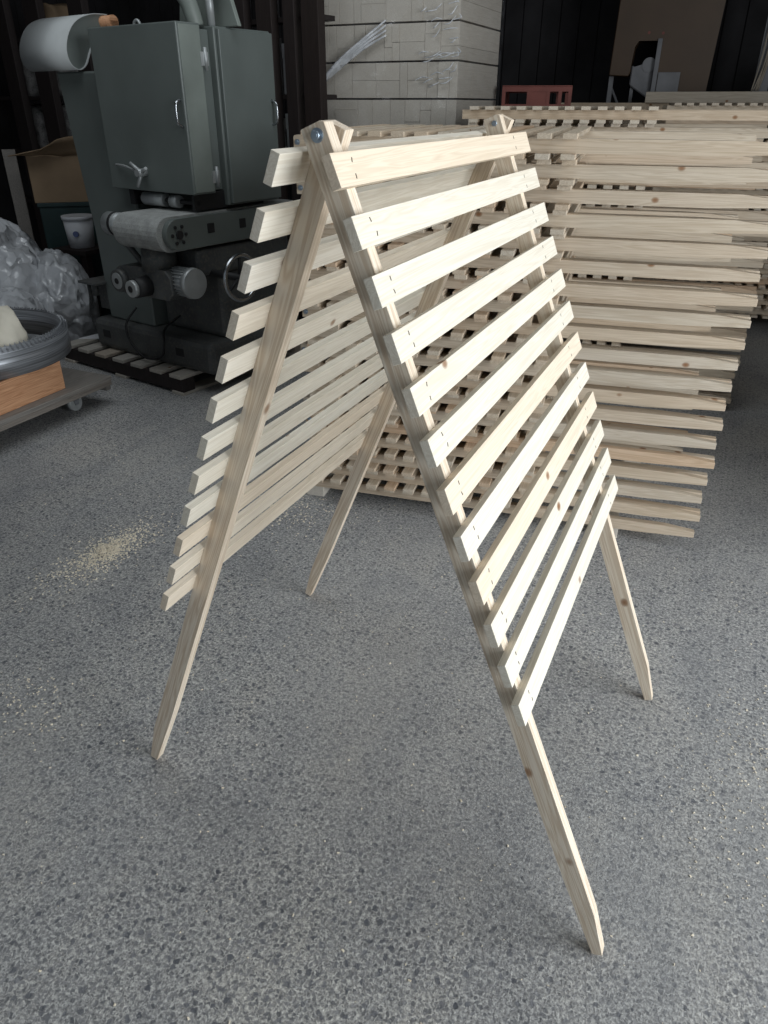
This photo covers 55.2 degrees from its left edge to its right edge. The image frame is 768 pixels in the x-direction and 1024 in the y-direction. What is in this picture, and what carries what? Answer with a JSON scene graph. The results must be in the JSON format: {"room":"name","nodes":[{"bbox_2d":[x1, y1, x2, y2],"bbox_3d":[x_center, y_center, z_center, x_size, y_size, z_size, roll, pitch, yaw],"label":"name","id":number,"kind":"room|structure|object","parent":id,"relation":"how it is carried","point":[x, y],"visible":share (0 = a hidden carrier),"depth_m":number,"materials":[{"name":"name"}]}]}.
{"room":"woodworking workshop","nodes":[
{"label":"woodworking workshop","id":0,"kind":"room"},
{"bbox_2d":[0,0,150,250],"bbox_3d":[-5.577,-3.488,5.118,0.230,4.200,11.800,13,31,21],"label":"wall","id":1,"kind":"structure","parent":0,"point":[126,11],"depth_m":8.24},
{"bbox_2d":[0,313,767,1023],"bbox_3d":[-0.276,-0.129,3.515,14.000,0.100,15.500,13,31,21],"label":"floor","id":2,"kind":"structure","parent":0,"point":[106,938],"depth_m":1.97,"materials":[{"name":"concrete"}]},
{"bbox_2d":[1,149,34,240],"bbox_3d":[-2.740,-2.097,5.662,0.090,1.250,0.024,-6,30,-12],"label":"plank","id":3,"kind":"object","parent":2,"relation":"on","point":[11,163],"visible":0.49,"depth_m":5.49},
{"bbox_2d":[0,217,41,300],"bbox_3d":[-2.763,-1.581,5.050,0.888,0.941,0.982,16,33,26],"label":"sheet","id":4,"kind":"object","parent":2,"relation":"on","point":[18,251],"visible":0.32,"depth_m":4.88,"materials":[{"name":"white"}]},
{"bbox_2d":[0,286,44,339],"bbox_3d":[-2.415,-1.206,4.805,0.364,0.524,0.509,15,32,24],"label":"sheet","id":5,"kind":"object","parent":2,"relation":"on","point":[11,296],"visible":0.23,"depth_m":4.69,"materials":[{"name":"white"}]},
{"bbox_2d":[0,0,93,250],"bbox_3d":[-2.950,-3.848,6.808,1.790,3.200,0.620,19,34,31],"label":"storage rack","id":6,"kind":"object","parent":2,"relation":"on","point":[50,98],"visible":0.23,"depth_m":6.57,"materials":[{"name":"brown metal"}]},
{"bbox_2d":[31,104,48,148],"bbox_3d":[-3.306,-3.732,7.121,0.340,0.392,0.317,19,34,31],"label":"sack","id":7,"kind":"object","parent":6,"relation":"on","point":[37,112],"visible":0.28,"depth_m":6.96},
{"bbox_2d":[0,367,111,431],"bbox_3d":[-2.370,-0.536,3.963,1.140,0.170,1.330,13,31,21],"label":"trolley","id":8,"kind":"object","parent":2,"relation":"on","point":[78,383],"visible":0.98,"depth_m":4.03,"materials":[{"name":"grey wood"}]},
{"bbox_2d":[0,361,64,415],"bbox_3d":[-2.312,-0.611,3.762,0.805,0.155,0.965,11,31,20],"label":"box","id":9,"kind":"object","parent":8,"relation":"on","point":[16,392],"visible":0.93,"depth_m":3.83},
{"bbox_2d":[0,305,28,381],"bbox_3d":[-2.062,-0.869,3.873,0.448,0.472,0.338,13,31,21],"label":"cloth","id":10,"kind":"object","parent":9,"relation":"in","point":[12,331],"visible":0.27,"depth_m":3.76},
{"bbox_2d":[0,306,71,379],"bbox_3d":[-2.260,-0.912,3.976,0.999,0.162,1.059,13,31,21],"label":"blade","id":11,"kind":"object","parent":9,"relation":"on","point":[54,344],"visible":0.96,"depth_m":3.89,"materials":[{"name":"metal"}]},
{"bbox_2d":[35,248,99,345],"bbox_3d":[-2.285,-1.510,5.198,0.515,0.676,0.470,13,31,21],"label":"sheet","id":12,"kind":"object","parent":2,"relation":"on","point":[58,273],"visible":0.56,"depth_m":5.02,"materials":[{"name":"white"}]},
{"bbox_2d":[37,202,110,315],"bbox_3d":[-2.369,-1.999,5.848,0.500,0.900,0.360,-8,30,-14],"label":"crate","id":13,"kind":"object","parent":2,"relation":"on","point":[54,229],"visible":0.21,"depth_m":5.53,"materials":[{"name":"green plastic"}]},
{"bbox_2d":[8,136,88,202],"bbox_3d":[-2.370,-2.601,5.442,0.681,0.546,0.480,-8,30,-14],"label":"cardboard box","id":14,"kind":"object","parent":13,"relation":"on","point":[54,169],"visible":0.62,"depth_m":5.36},
{"bbox_2d":[52,243,101,333],"bbox_3d":[-2.217,-1.688,5.577,0.320,0.620,0.300,13,31,21],"label":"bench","id":15,"kind":"object","parent":2,"relation":"on","point":[85,254],"visible":0.28,"depth_m":5.33,"materials":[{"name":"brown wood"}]},
{"bbox_2d":[61,213,94,247],"bbox_3d":[-2.225,-2.055,5.378,0.220,0.215,0.220,13,31,21],"label":"bucket","id":16,"kind":"object","parent":15,"relation":"on","point":[79,229],"visible":0.91,"depth_m":5.31,"materials":[{"name":"plastic"}]},
{"bbox_2d":[15,514,178,612],"bbox_3d":[-1.077,0.150,2.899,0.354,0.008,0.893,13,31,21],"label":"pile","id":17,"kind":"object","parent":2,"relation":"on","point":[109,546],"visible":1,"depth_m":2.89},
{"bbox_2d":[65,339,301,395],"bbox_3d":[-1.376,-1.139,5.102,1.200,0.122,1.110,19,34,31],"label":"wooden pallet","id":18,"kind":"object","parent":2,"relation":"on","point":[161,373],"visible":0.4,"depth_m":4.67,"materials":[{"name":"brown wood"}]},
{"bbox_2d":[19,0,296,374],"bbox_3d":[-1.294,-1.987,4.313,1.555,2.128,1.165,19,34,31],"label":"machine","id":19,"kind":"object","parent":18,"relation":"on","point":[173,125],"visible":0.93,"depth_m":4.01,"materials":[{"name":"metal"}]},
{"bbox_2d":[78,275,109,308],"bbox_3d":[-1.842,-1.432,4.822,0.180,0.185,0.220,19,34,31],"label":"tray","id":20,"kind":"object","parent":19,"relation":"on","point":[100,285],"depth_m":4.77,"materials":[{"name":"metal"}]},
{"bbox_2d":[234,0,336,319],"bbox_3d":[-0.671,-2.928,5.159,0.755,3.200,0.200,19,34,31],"label":"storage rack","id":21,"kind":"object","parent":2,"relation":"on","point":[312,20],"visible":0.27,"depth_m":4.93,"materials":[{"name":"brown metal"}]},
{"bbox_2d":[251,15,334,26],"bbox_3d":[-0.658,-3.325,4.978,0.735,0.030,0.130,19,34,31],"label":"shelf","id":22,"kind":"object","parent":21,"relation":"attached to","point":[325,18],"depth_m":4.85,"materials":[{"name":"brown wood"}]},
{"bbox_2d":[2,445,766,1023],"bbox_3d":[-0.343,0.480,2.310,3.401,0.003,2.416,13,31,21],"label":"chips","id":23,"kind":"object","parent":2,"relation":"on","point":[692,935],"visible":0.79,"depth_m":2.00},
{"bbox_2d":[151,114,652,955],"bbox_3d":[0.090,-0.061,1.719,1.199,1.522,1.000,13,31,21],"label":"drying rack","id":24,"kind":"object","parent":2,"relation":"on","point":[389,284],"visible":1,"depth_m":1.39,"materials":[{"name":"brown wood"}]},
{"bbox_2d":[501,85,572,105],"bbox_3d":[1.184,-2.554,6.074,0.500,1.664,0.800,5,29,9],"label":"red stillage","id":25,"kind":"object","parent":2,"relation":"on","point":[537,95],"visible":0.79,"depth_m":5.36,"materials":[{"name":"metal"}]},
{"bbox_2d":[609,511,618,537],"bbox_3d":[0.927,0.047,3.047,0.080,0.050,0.140,8,30,14],"label":"wood block","id":26,"kind":"object","parent":2,"relation":"on","point":[610,512],"visible":0.24,"depth_m":3.06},
{"bbox_2d":[307,433,693,537],"bbox_3d":[0.564,-0.242,3.455,1.627,0.059,0.985,8,30,14],"label":"panel","id":27,"kind":"object","parent":26,"relation":"on","point":[618,522],"visible":0.2,"depth_m":3.06,"materials":[{"name":"brown wood"}]},
{"bbox_2d":[314,416,699,521],"bbox_3d":[0.569,-0.295,3.412,1.627,0.075,1.000,8,30,15],"label":"drying rack","id":28,"kind":"object","parent":27,"relation":"on","point":[620,504],"visible":0.18,"depth_m":3.03,"materials":[{"name":"brown wood"}]},
{"bbox_2d":[313,430,701,503],"bbox_3d":[0.562,-0.365,3.383,1.627,0.075,1.000,8,30,14],"label":"drying rack","id":29,"kind":"object","parent":28,"relation":"on","point":[625,487],"visible":0.2,"depth_m":2.95,"materials":[{"name":"brown wood"}]},
{"bbox_2d":[310,396,707,485],"bbox_3d":[0.567,-0.431,3.348,1.627,0.075,1.000,8,30,14],"label":"drying rack","id":30,"kind":"object","parent":29,"relation":"on","point":[617,468],"visible":0.16,"depth_m":2.89,"materials":[{"name":"brown wood"}]},
{"bbox_2d":[306,381,714,468],"bbox_3d":[0.573,-0.492,3.302,1.627,0.075,1.000,8,30,14],"label":"drying rack","id":31,"kind":"object","parent":30,"relation":"on","point":[616,451],"visible":0.06,"depth_m":2.84,"materials":[{"name":"brown wood"}]},
{"bbox_2d":[303,359,716,448],"bbox_3d":[0.565,-0.562,3.273,1.627,0.075,1.000,8,30,14],"label":"drying rack","id":32,"kind":"object","parent":31,"relation":"on","point":[611,431],"visible":0.09,"depth_m":2.81,"materials":[{"name":"brown wood"}]},
{"bbox_2d":[310,338,722,430],"bbox_3d":[0.573,-0.626,3.234,1.627,0.075,1.000,8,30,14],"label":"drying rack","id":33,"kind":"object","parent":32,"relation":"on","point":[602,412],"visible":0.08,"depth_m":2.75,"materials":[{"name":"brown wood"}]},
{"bbox_2d":[305,337,725,410],"bbox_3d":[0.567,-0.693,3.199,1.627,0.075,1.000,8,30,14],"label":"drying rack","id":34,"kind":"object","parent":33,"relation":"on","point":[659,398],"visible":0.12,"depth_m":2.72,"materials":[{"name":"brown wood"}]},
{"bbox_2d":[300,318,731,391],"bbox_3d":[0.567,-0.754,3.154,1.627,0.075,1.000,8,30,14],"label":"drying rack","id":35,"kind":"object","parent":34,"relation":"on","point":[639,377],"visible":0.19,"depth_m":2.70,"materials":[{"name":"brown wood"}]},
{"bbox_2d":[307,296,738,370],"bbox_3d":[0.575,-0.824,3.125,1.627,0.075,1.000,8,30,14],"label":"drying rack","id":36,"kind":"object","parent":35,"relation":"on","point":[654,357],"visible":0.12,"depth_m":2.68,"materials":[{"name":"brown wood"}]},
{"bbox_2d":[302,273,745,349],"bbox_3d":[0.581,-0.888,3.086,1.627,0.075,1.000,8,30,14],"label":"drying rack","id":37,"kind":"object","parent":36,"relation":"on","point":[678,338],"visible":0.2,"depth_m":2.63,"materials":[{"name":"brown wood"}]},
{"bbox_2d":[311,273,750,327],"bbox_3d":[0.580,-0.952,3.046,1.627,0.075,1.000,8,30,14],"label":"drying rack","id":38,"kind":"object","parent":37,"relation":"on","point":[672,316],"visible":0.05,"depth_m":2.58,"materials":[{"name":"brown wood"}]},
{"bbox_2d":[309,251,757,306],"bbox_3d":[0.581,-1.012,2.999,1.627,0.075,1.000,8,30,15],"label":"drying rack","id":39,"kind":"object","parent":38,"relation":"on","point":[662,294],"visible":0.15,"depth_m":2.55,"materials":[{"name":"brown wood"}]},
{"bbox_2d":[324,228,759,281],"bbox_3d":[0.577,-1.087,2.979,1.627,0.075,1.000,8,30,14],"label":"drying rack","id":40,"kind":"object","parent":39,"relation":"on","point":[484,264],"visible":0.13,"depth_m":2.55,"materials":[{"name":"brown wood"}]},
{"bbox_2d":[321,203,767,258],"bbox_3d":[0.580,-1.147,2.932,1.627,0.075,1.000,8,30,14],"label":"drying rack","id":41,"kind":"object","parent":40,"relation":"on","point":[566,242],"visible":0.18,"depth_m":2.49,"materials":[{"name":"brown wood"}]},
{"bbox_2d":[330,187,767,234],"bbox_3d":[0.578,-1.214,2.898,1.627,0.075,1.000,8,30,14],"label":"drying rack","id":42,"kind":"object","parent":41,"relation":"on","point":[559,220],"visible":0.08,"depth_m":2.44,"materials":[{"name":"brown wood"}]},
{"bbox_2d":[297,178,767,210],"bbox_3d":[0.585,-1.283,2.867,1.627,0.075,1.000,8,30,14],"label":"drying rack","id":43,"kind":"object","parent":42,"relation":"on","point":[563,196],"visible":0.2,"depth_m":2.42,"materials":[{"name":"brown wood"}]},
{"bbox_2d":[391,153,767,185],"bbox_3d":[0.590,-1.348,2.830,1.627,0.075,1.000,8,30,14],"label":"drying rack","id":44,"kind":"object","parent":43,"relation":"on","point":[569,171],"visible":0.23,"depth_m":2.40,"materials":[{"name":"brown wood"}]},
{"bbox_2d":[293,124,767,159],"bbox_3d":[0.583,-1.409,2.785,1.627,0.075,1.000,8,30,14],"label":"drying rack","id":45,"kind":"object","parent":44,"relation":"on","point":[546,142],"visible":0.6,"depth_m":2.40,"materials":[{"name":"brown wood"}]},
{"bbox_2d":[606,0,725,102],"bbox_3d":[2.561,-3.746,6.955,0.920,2.900,0.370,9,30,15],"label":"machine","id":46,"kind":"object","parent":2,"relation":"on","point":[686,32],"visible":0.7,"depth_m":6.55,"materials":[{"name":"paint"}]},
{"bbox_3d":[2.624,-2.233,7.131,2.182,0.082,0.300,11,31,18],"label":"timber beam","id":47,"kind":"structure","parent":2,"relation":"on","visible":0},
{"bbox_3d":[2.633,-2.303,7.088,2.163,0.082,0.300,11,31,18],"label":"timber beam","id":48,"kind":"structure","parent":47,"relation":"on","visible":0},
{"bbox_3d":[2.625,-2.376,7.051,2.180,0.082,0.300,11,31,18],"label":"timber beam","id":49,"kind":"structure","parent":48,"relation":"on","visible":0},
{"bbox_3d":[2.620,-2.449,7.014,2.193,0.082,0.300,11,31,18],"label":"timber beam","id":50,"kind":"structure","parent":49,"relation":"on","visible":0},
{"bbox_3d":[2.627,-2.518,6.969,2.175,0.082,0.300,11,31,18],"label":"timber beam","id":51,"kind":"structure","parent":50,"relation":"on","visible":0},
{"bbox_3d":[2.620,-2.594,6.937,2.196,0.082,0.300,11,31,18],"label":"timber beam","id":52,"kind":"structure","parent":51,"relation":"on","visible":0},
{"bbox_3d":[2.617,-2.663,6.894,2.196,0.082,0.300,11,31,18],"label":"timber beam","id":53,"kind":"structure","parent":52,"relation":"on","visible":0},
{"bbox_3d":[2.631,-2.736,6.855,2.172,0.082,0.300,11,31,18],"label":"timber beam","id":54,"kind":"structure","parent":53,"relation":"on","visible":0},
{"bbox_3d":[2.633,-2.802,6.805,2.161,0.082,0.300,11,31,18],"label":"timber beam","id":55,"kind":"structure","parent":54,"relation":"on","visible":0},
{"bbox_3d":[2.629,-2.877,6.771,2.174,0.082,0.300,11,31,18],"label":"timber beam","id":56,"kind":"structure","parent":55,"relation":"on","visible":0},
{"bbox_2d":[601,186,650,189],"bbox_3d":[2.623,-2.954,6.740,2.194,0.082,0.300,11,31,18],"label":"timber beam","id":57,"kind":"structure","parent":56,"relation":"on","point":[616,187],"depth_m":6.71,"materials":[{"name":"brown wood"}]},
{"bbox_3d":[2.629,-3.023,6.697,2.179,0.082,0.300,11,31,18],"label":"timber beam","id":58,"kind":"structure","parent":57,"relation":"on","visible":0},
{"bbox_3d":[2.623,-3.096,6.659,2.192,0.082,0.300,11,31,18],"label":"timber beam","id":59,"kind":"structure","parent":58,"relation":"on","visible":0},
{"bbox_3d":[2.619,-3.167,6.618,2.199,0.082,0.300,11,31,18],"label":"timber beam","id":60,"kind":"structure","parent":59,"relation":"on","visible":0},
{"bbox_3d":[2.625,-3.235,6.572,2.182,0.082,0.300,11,31,18],"label":"timber beam","id":61,"kind":"structure","parent":60,"relation":"on","visible":0},
{"bbox_3d":[2.627,-3.308,6.533,2.179,0.082,0.300,11,31,18],"label":"timber beam","id":62,"kind":"structure","parent":61,"relation":"on","visible":0},
{"bbox_3d":[2.627,-3.379,6.494,2.180,0.082,0.300,11,31,18],"label":"timber beam","id":63,"kind":"structure","parent":62,"relation":"on","visible":0},
{"bbox_2d":[595,120,664,123],"bbox_3d":[2.628,-3.453,6.457,2.182,0.082,0.300,11,31,18],"label":"timber beam","id":64,"kind":"structure","parent":63,"relation":"on","point":[610,121],"depth_m":6.45,"materials":[{"name":"brown wood"}]},
{"bbox_2d":[561,103,668,108],"bbox_3d":[2.635,-3.519,6.407,2.160,0.082,0.300,11,31,18],"label":"timber beam","id":65,"kind":"structure","parent":64,"relation":"on","point":[629,105],"depth_m":6.43,"materials":[{"name":"brown wood"}]},
{"bbox_2d":[645,91,767,102],"bbox_3d":[2.963,-3.506,6.217,1.420,0.082,0.300,11,31,18],"label":"timber beam","id":66,"kind":"structure","parent":65,"relation":"on","point":[743,96],"depth_m":6.16,"materials":[{"name":"brown wood"}]},
{"bbox_3d":[0.672,-1.008,4.968,0.090,0.031,0.900,8,30,14],"label":"bearer","id":67,"kind":"object","parent":2,"relation":"on","visible":0},
{"bbox_2d":[580,340,730,403],"bbox_3d":[1.328,-0.957,4.769,1.628,0.075,1.000,8,30,14],"label":"drying rack","id":68,"kind":"object","parent":67,"relation":"on","point":[727,396],"visible":0.02,"depth_m":4.23,"materials":[{"name":"brown wood"}]},
{"bbox_2d":[566,338,706,349],"bbox_3d":[1.312,-1.023,4.734,1.628,0.075,1.000,8,30,14],"label":"drying rack","id":69,"kind":"object","parent":68,"relation":"on","point":[566,338],"visible":0.02,"depth_m":4.94,"materials":[{"name":"brown wood"}]},
{"bbox_2d":[610,342,734,378],"bbox_3d":[1.313,-1.087,4.693,1.628,0.075,1.000,8,30,14],"label":"drying rack","id":70,"kind":"object","parent":69,"relation":"on","point":[702,372],"visible":0.02,"depth_m":4.15,"materials":[{"name":"brown wood"}]},
{"bbox_2d":[563,338,739,365],"bbox_3d":[1.324,-1.149,4.651,1.628,0.075,1.000,8,30,15],"label":"drying rack","id":71,"kind":"object","parent":70,"relation":"on","point":[564,339],"visible":0.03,"depth_m":4.17,"materials":[{"name":"brown wood"}]},
{"bbox_2d":[582,309,740,351],"bbox_3d":[1.319,-1.222,4.627,1.628,0.075,1.000,8,30,14],"label":"drying rack","id":72,"kind":"object","parent":71,"relation":"on","point":[717,310],"visible":0.02,"depth_m":4.19,"materials":[{"name":"brown wood"}]},
{"bbox_2d":[680,327,746,338],"bbox_3d":[1.325,-1.284,4.583,1.628,0.075,1.000,8,30,14],"label":"drying rack","id":73,"kind":"object","parent":72,"relation":"on","point":[740,332],"visible":0.02,"depth_m":4.04,"materials":[{"name":"brown wood"}]},
{"bbox_2d":[577,274,749,314],"bbox_3d":[1.329,-1.352,4.551,1.628,0.075,1.000,8,30,14],"label":"drying rack","id":74,"kind":"object","parent":73,"relation":"on","point":[577,274],"visible":0.02,"depth_m":4.77,"materials":[{"name":"brown wood"}]},
{"bbox_2d":[575,274,753,310],"bbox_3d":[1.324,-1.415,4.509,1.628,0.075,1.000,8,30,14],"label":"drying rack","id":75,"kind":"object","parent":74,"relation":"on","point":[740,308],"visible":0.02,"depth_m":3.96,"materials":[{"name":"brown wood"}]},
{"bbox_2d":[572,265,756,293],"bbox_3d":[1.327,-1.484,4.479,1.628,0.075,1.000,8,30,14],"label":"drying rack","id":76,"kind":"object","parent":75,"relation":"on","point":[724,287],"visible":0.03,"depth_m":3.98,"materials":[{"name":"brown wood"}]},
{"bbox_2d":[578,273,760,281],"bbox_3d":[1.328,-1.551,4.445,1.628,0.075,1.000,8,30,14],"label":"drying rack","id":77,"kind":"object","parent":76,"relation":"on","point":[579,275],"visible":0.06,"depth_m":4.03,"materials":[{"name":"brown wood"}]},
{"bbox_2d":[575,236,763,267],"bbox_3d":[1.321,-1.610,4.396,1.628,0.075,1.000,8,30,15],"label":"drying rack","id":78,"kind":"object","parent":77,"relation":"on","point":[734,262],"visible":0.05,"depth_m":3.90,"materials":[{"name":"brown wood"}]},
{"bbox_2d":[727,241,767,245],"bbox_3d":[1.329,-1.680,4.368,1.628,0.075,1.000,8,30,15],"label":"drying rack","id":79,"kind":"object","parent":78,"relation":"on","point":[732,242],"visible":0.04,"depth_m":3.83,"materials":[{"name":"brown wood"}]},
{"bbox_2d":[598,204,767,236],"bbox_3d":[1.320,-1.747,4.333,1.628,0.075,1.000,8,30,14],"label":"drying rack","id":80,"kind":"object","parent":79,"relation":"on","point":[750,235],"visible":0.02,"depth_m":4.47,"materials":[{"name":"brown wood"}]},
{"bbox_2d":[581,187,767,220],"bbox_3d":[1.325,-1.813,4.298,1.628,0.075,1.000,8,30,14],"label":"drying rack","id":81,"kind":"object","parent":80,"relation":"on","point":[756,215],"visible":0.12,"depth_m":3.81,"materials":[{"name":"brown wood"}]},
{"bbox_2d":[583,184,754,204],"bbox_3d":[1.321,-1.877,4.257,1.628,0.075,1.000,8,30,15],"label":"drying rack","id":82,"kind":"object","parent":81,"relation":"on","point":[599,186],"visible":0.05,"depth_m":4.46,"materials":[{"name":"brown wood"}]},
{"bbox_2d":[585,182,767,189],"bbox_3d":[1.321,-1.947,4.229,1.628,0.075,1.000,8,30,14],"label":"drying rack","id":83,"kind":"object","parent":82,"relation":"on","point":[752,185],"visible":0.05,"depth_m":3.79,"materials":[{"name":"brown wood"}]},
{"bbox_2d":[532,156,767,168],"bbox_3d":[1.324,-2.006,4.180,1.628,0.075,1.000,8,30,14],"label":"drying rack","id":84,"kind":"object","parent":83,"relation":"on","point":[757,162],"visible":0.06,"depth_m":3.69,"materials":[{"name":"brown wood"}]},
{"bbox_3d":[1.315,-2.074,4.148,1.628,0.075,1.000,8,30,14],"label":"drying rack","id":85,"kind":"object","parent":84,"relation":"on","visible":0},
{"bbox_2d":[461,120,767,137],"bbox_3d":[1.318,-2.145,4.120,1.628,0.075,1.000,8,30,14],"label":"drying rack","id":86,"kind":"object","parent":85,"relation":"on","point":[760,130],"visible":0.25,"depth_m":3.75,"materials":[{"name":"brown wood"}]},
{"bbox_2d":[462,106,767,123],"bbox_3d":[1.323,-2.201,4.067,1.628,0.075,1.000,8,30,15],"label":"drying rack","id":87,"kind":"object","parent":86,"relation":"on","point":[519,114],"visible":0.98,"depth_m":3.72,"materials":[{"name":"brown wood"}]},
{"bbox_3d":[2.252,-1.761,6.233,0.090,0.126,0.900,8,30,14],"label":"bearer","id":88,"kind":"object","parent":2,"relation":"on","visible":0},
{"bbox_2d":[639,277,767,318],"bbox_3d":[2.893,-1.752,6.013,1.628,0.075,1.000,8,30,14],"label":"drying rack","id":89,"kind":"object","parent":88,"relation":"on","point":[762,311],"visible":0.04,"depth_m":5.62,"materials":[{"name":"brown wood"}]},
{"bbox_2d":[641,277,767,308],"bbox_3d":[2.898,-1.813,5.968,1.628,0.075,1.000,8,30,14],"label":"drying rack","id":90,"kind":"object","parent":89,"relation":"on","point":[761,301],"visible":0.06,"depth_m":5.57,"materials":[{"name":"brown wood"}]},
{"bbox_2d":[653,278,767,297],"bbox_3d":[2.903,-1.885,5.943,1.628,0.075,1.000,8,30,14],"label":"drying rack","id":91,"kind":"object","parent":90,"relation":"on","point":[760,291],"visible":0.05,"depth_m":5.56,"materials":[{"name":"brown wood"}]},
{"bbox_2d":[644,275,767,287],"bbox_3d":[2.894,-1.944,5.894,1.628,0.075,1.000,8,30,15],"label":"drying rack","id":92,"kind":"object","parent":91,"relation":"on","point":[763,280],"visible":0.07,"depth_m":5.53,"materials":[{"name":"brown wood"}]},
{"bbox_2d":[738,266,767,276],"bbox_3d":[2.901,-2.013,5.863,1.628,0.075,1.000,8,30,14],"label":"drying rack","id":93,"kind":"object","parent":92,"relation":"on","point":[763,271],"visible":0.02,"depth_m":5.48,"materials":[{"name":"brown wood"}]},
{"bbox_2d":[763,241,767,266],"bbox_3d":[2.904,-2.082,5.831,1.628,0.075,1.000,8,30,14],"label":"drying rack","id":94,"kind":"object","parent":93,"relation":"on","point":[765,261],"visible":0.02,"depth_m":5.45,"materials":[{"name":"brown wood"}]},
{"bbox_3d":[2.905,-2.142,5.786,1.628,0.075,1.000,8,30,15],"label":"drying rack","id":95,"kind":"object","parent":94,"relation":"on","visible":0},
{"bbox_2d":[744,236,767,241],"bbox_3d":[2.902,-2.213,5.758,1.628,0.075,1.000,8,30,14],"label":"drying rack","id":96,"kind":"object","parent":95,"relation":"on","point":[746,238],"visible":0.02,"depth_m":5.40,"materials":[{"name":"brown wood"}]},
{"bbox_3d":[2.898,-2.274,5.713,1.628,0.075,1.000,8,30,14],"label":"drying rack","id":97,"kind":"object","parent":96,"relation":"on","visible":0},
{"bbox_3d":[2.907,-2.346,5.687,1.628,0.075,1.000,8,30,14],"label":"drying rack","id":98,"kind":"object","parent":97,"relation":"on","visible":0},
{"bbox_2d":[650,187,767,210],"bbox_3d":[2.906,-2.406,5.641,1.628,0.075,1.000,8,30,14],"label":"drying rack","id":99,"kind":"object","parent":98,"relation":"on","point":[765,209],"visible":0.02,"depth_m":5.27,"materials":[{"name":"brown wood"}]},
{"bbox_2d":[652,187,767,194],"bbox_3d":[2.896,-2.477,5.615,1.628,0.075,1.000,8,30,14],"label":"drying rack","id":100,"kind":"object","parent":99,"relation":"on","point":[756,191],"visible":0.14,"depth_m":5.33,"materials":[{"name":"brown wood"}]},
{"bbox_3d":[2.903,-2.537,5.567,1.628,0.075,1.000,8,30,14],"label":"drying rack","id":101,"kind":"object","parent":100,"relation":"on","visible":0},
{"bbox_3d":[2.897,-2.605,5.536,1.628,0.075,1.000,8,30,14],"label":"drying rack","id":102,"kind":"object","parent":101,"relation":"on","visible":0},
{"bbox_2d":[762,156,767,161],"bbox_3d":[2.912,-2.672,5.502,1.628,0.075,1.000,8,30,14],"label":"drying rack","id":103,"kind":"object","parent":102,"relation":"on","point":[765,158],"visible":0.02,"depth_m":5.16,"materials":[{"name":"brown wood"}]},
{"bbox_3d":[2.898,-2.741,5.471,1.628,0.075,1.000,8,30,14],"label":"drying rack","id":104,"kind":"object","parent":103,"relation":"on","visible":0},
{"bbox_3d":[2.905,-2.802,5.425,1.628,0.075,1.000,8,30,14],"label":"drying rack","id":105,"kind":"object","parent":104,"relation":"on","visible":0},
{"bbox_2d":[662,120,767,127],"bbox_3d":[2.907,-2.867,5.387,1.628,0.075,1.000,8,30,14],"label":"drying rack","id":106,"kind":"object","parent":105,"relation":"on","point":[665,121],"visible":0.23,"depth_m":5.15,"materials":[{"name":"brown wood"}]},
{"bbox_2d":[662,103,767,109],"bbox_3d":[2.900,-2.935,5.355,1.628,0.075,1.000,8,30,14],"label":"drying rack","id":107,"kind":"object","parent":106,"relation":"on","point":[696,106],"visible":0.51,"depth_m":5.10,"materials":[{"name":"brown wood"}]},
{"bbox_3d":[0.050,-1.523,5.866,1.020,0.058,0.080,13,31,21],"label":"bearer","id":108,"kind":"object","parent":2,"relation":"on","visible":0},
{"bbox_3d":[0.196,-1.797,6.078,1.020,0.218,0.880,13,31,21],"label":"bundle","id":109,"kind":"object","parent":108,"relation":"on","visible":0},
{"bbox_3d":[0.196,-1.987,5.973,1.020,0.217,0.880,13,31,21],"label":"bundle","id":110,"kind":"object","parent":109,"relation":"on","visible":0},
{"bbox_3d":[0.196,-2.177,5.867,1.020,0.217,0.880,13,31,21],"label":"bundle","id":111,"kind":"object","parent":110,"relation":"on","visible":0},
{"bbox_3d":[0.197,-2.368,5.762,1.020,0.218,0.879,13,31,21],"label":"bundle","id":112,"kind":"object","parent":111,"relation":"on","visible":0},
{"bbox_3d":[0.197,-2.558,5.656,1.020,0.218,0.880,13,31,21],"label":"bundle","id":113,"kind":"object","parent":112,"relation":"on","visible":0},
{"bbox_3d":[0.198,-2.748,5.551,1.020,0.218,0.880,13,31,21],"label":"bundle","id":114,"kind":"object","parent":113,"relation":"on","visible":0},
{"bbox_2d":[327,98,495,126],"bbox_3d":[0.198,-2.938,5.445,1.020,0.218,0.880,13,31,21],"label":"bundle","id":115,"kind":"object","parent":114,"relation":"on","point":[349,112],"visible":0.6,"depth_m":5.07,"materials":[{"name":"brown wood"}]},
{"bbox_2d":[326,60,497,98],"bbox_3d":[0.198,-3.128,5.340,1.020,0.218,0.880,13,31,21],"label":"bundle","id":116,"kind":"object","parent":115,"relation":"on","point":[386,79],"visible":0.91,"depth_m":5.00,"materials":[{"name":"brown wood"}]},
{"bbox_2d":[325,20,499,64],"bbox_3d":[0.199,-3.319,5.234,1.020,0.218,0.880,13,31,21],"label":"bundle","id":117,"kind":"object","parent":116,"relation":"on","point":[403,42],"visible":0.74,"depth_m":4.89,"materials":[{"name":"brown wood"}]},
{"bbox_2d":[324,0,501,29],"bbox_3d":[0.199,-3.504,5.131,1.020,0.206,0.880,13,31,21],"label":"bundle","id":118,"kind":"object","parent":117,"relation":"on","point":[482,13],"visible":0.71,"depth_m":4.83,"materials":[{"name":"plastic"}]},
{"bbox_2d":[326,0,461,86],"bbox_3d":[0.179,-3.124,5.296,1.077,1.052,0.972,13,31,21],"label":"wrap","id":119,"kind":"object","parent":118,"relation":"attached to","point":[361,45],"visible":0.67,"depth_m":4.87,"materials":[{"name":"grey"}]},
{"bbox_2d":[148,0,767,199],"bbox_3d":[2.445,-4.888,7.672,14.000,4.200,0.230,13,31,21],"label":"wall","id":120,"kind":"structure","parent":0,"point":[542,42],"depth_m":7.75,"materials":[{"name":"metal"}]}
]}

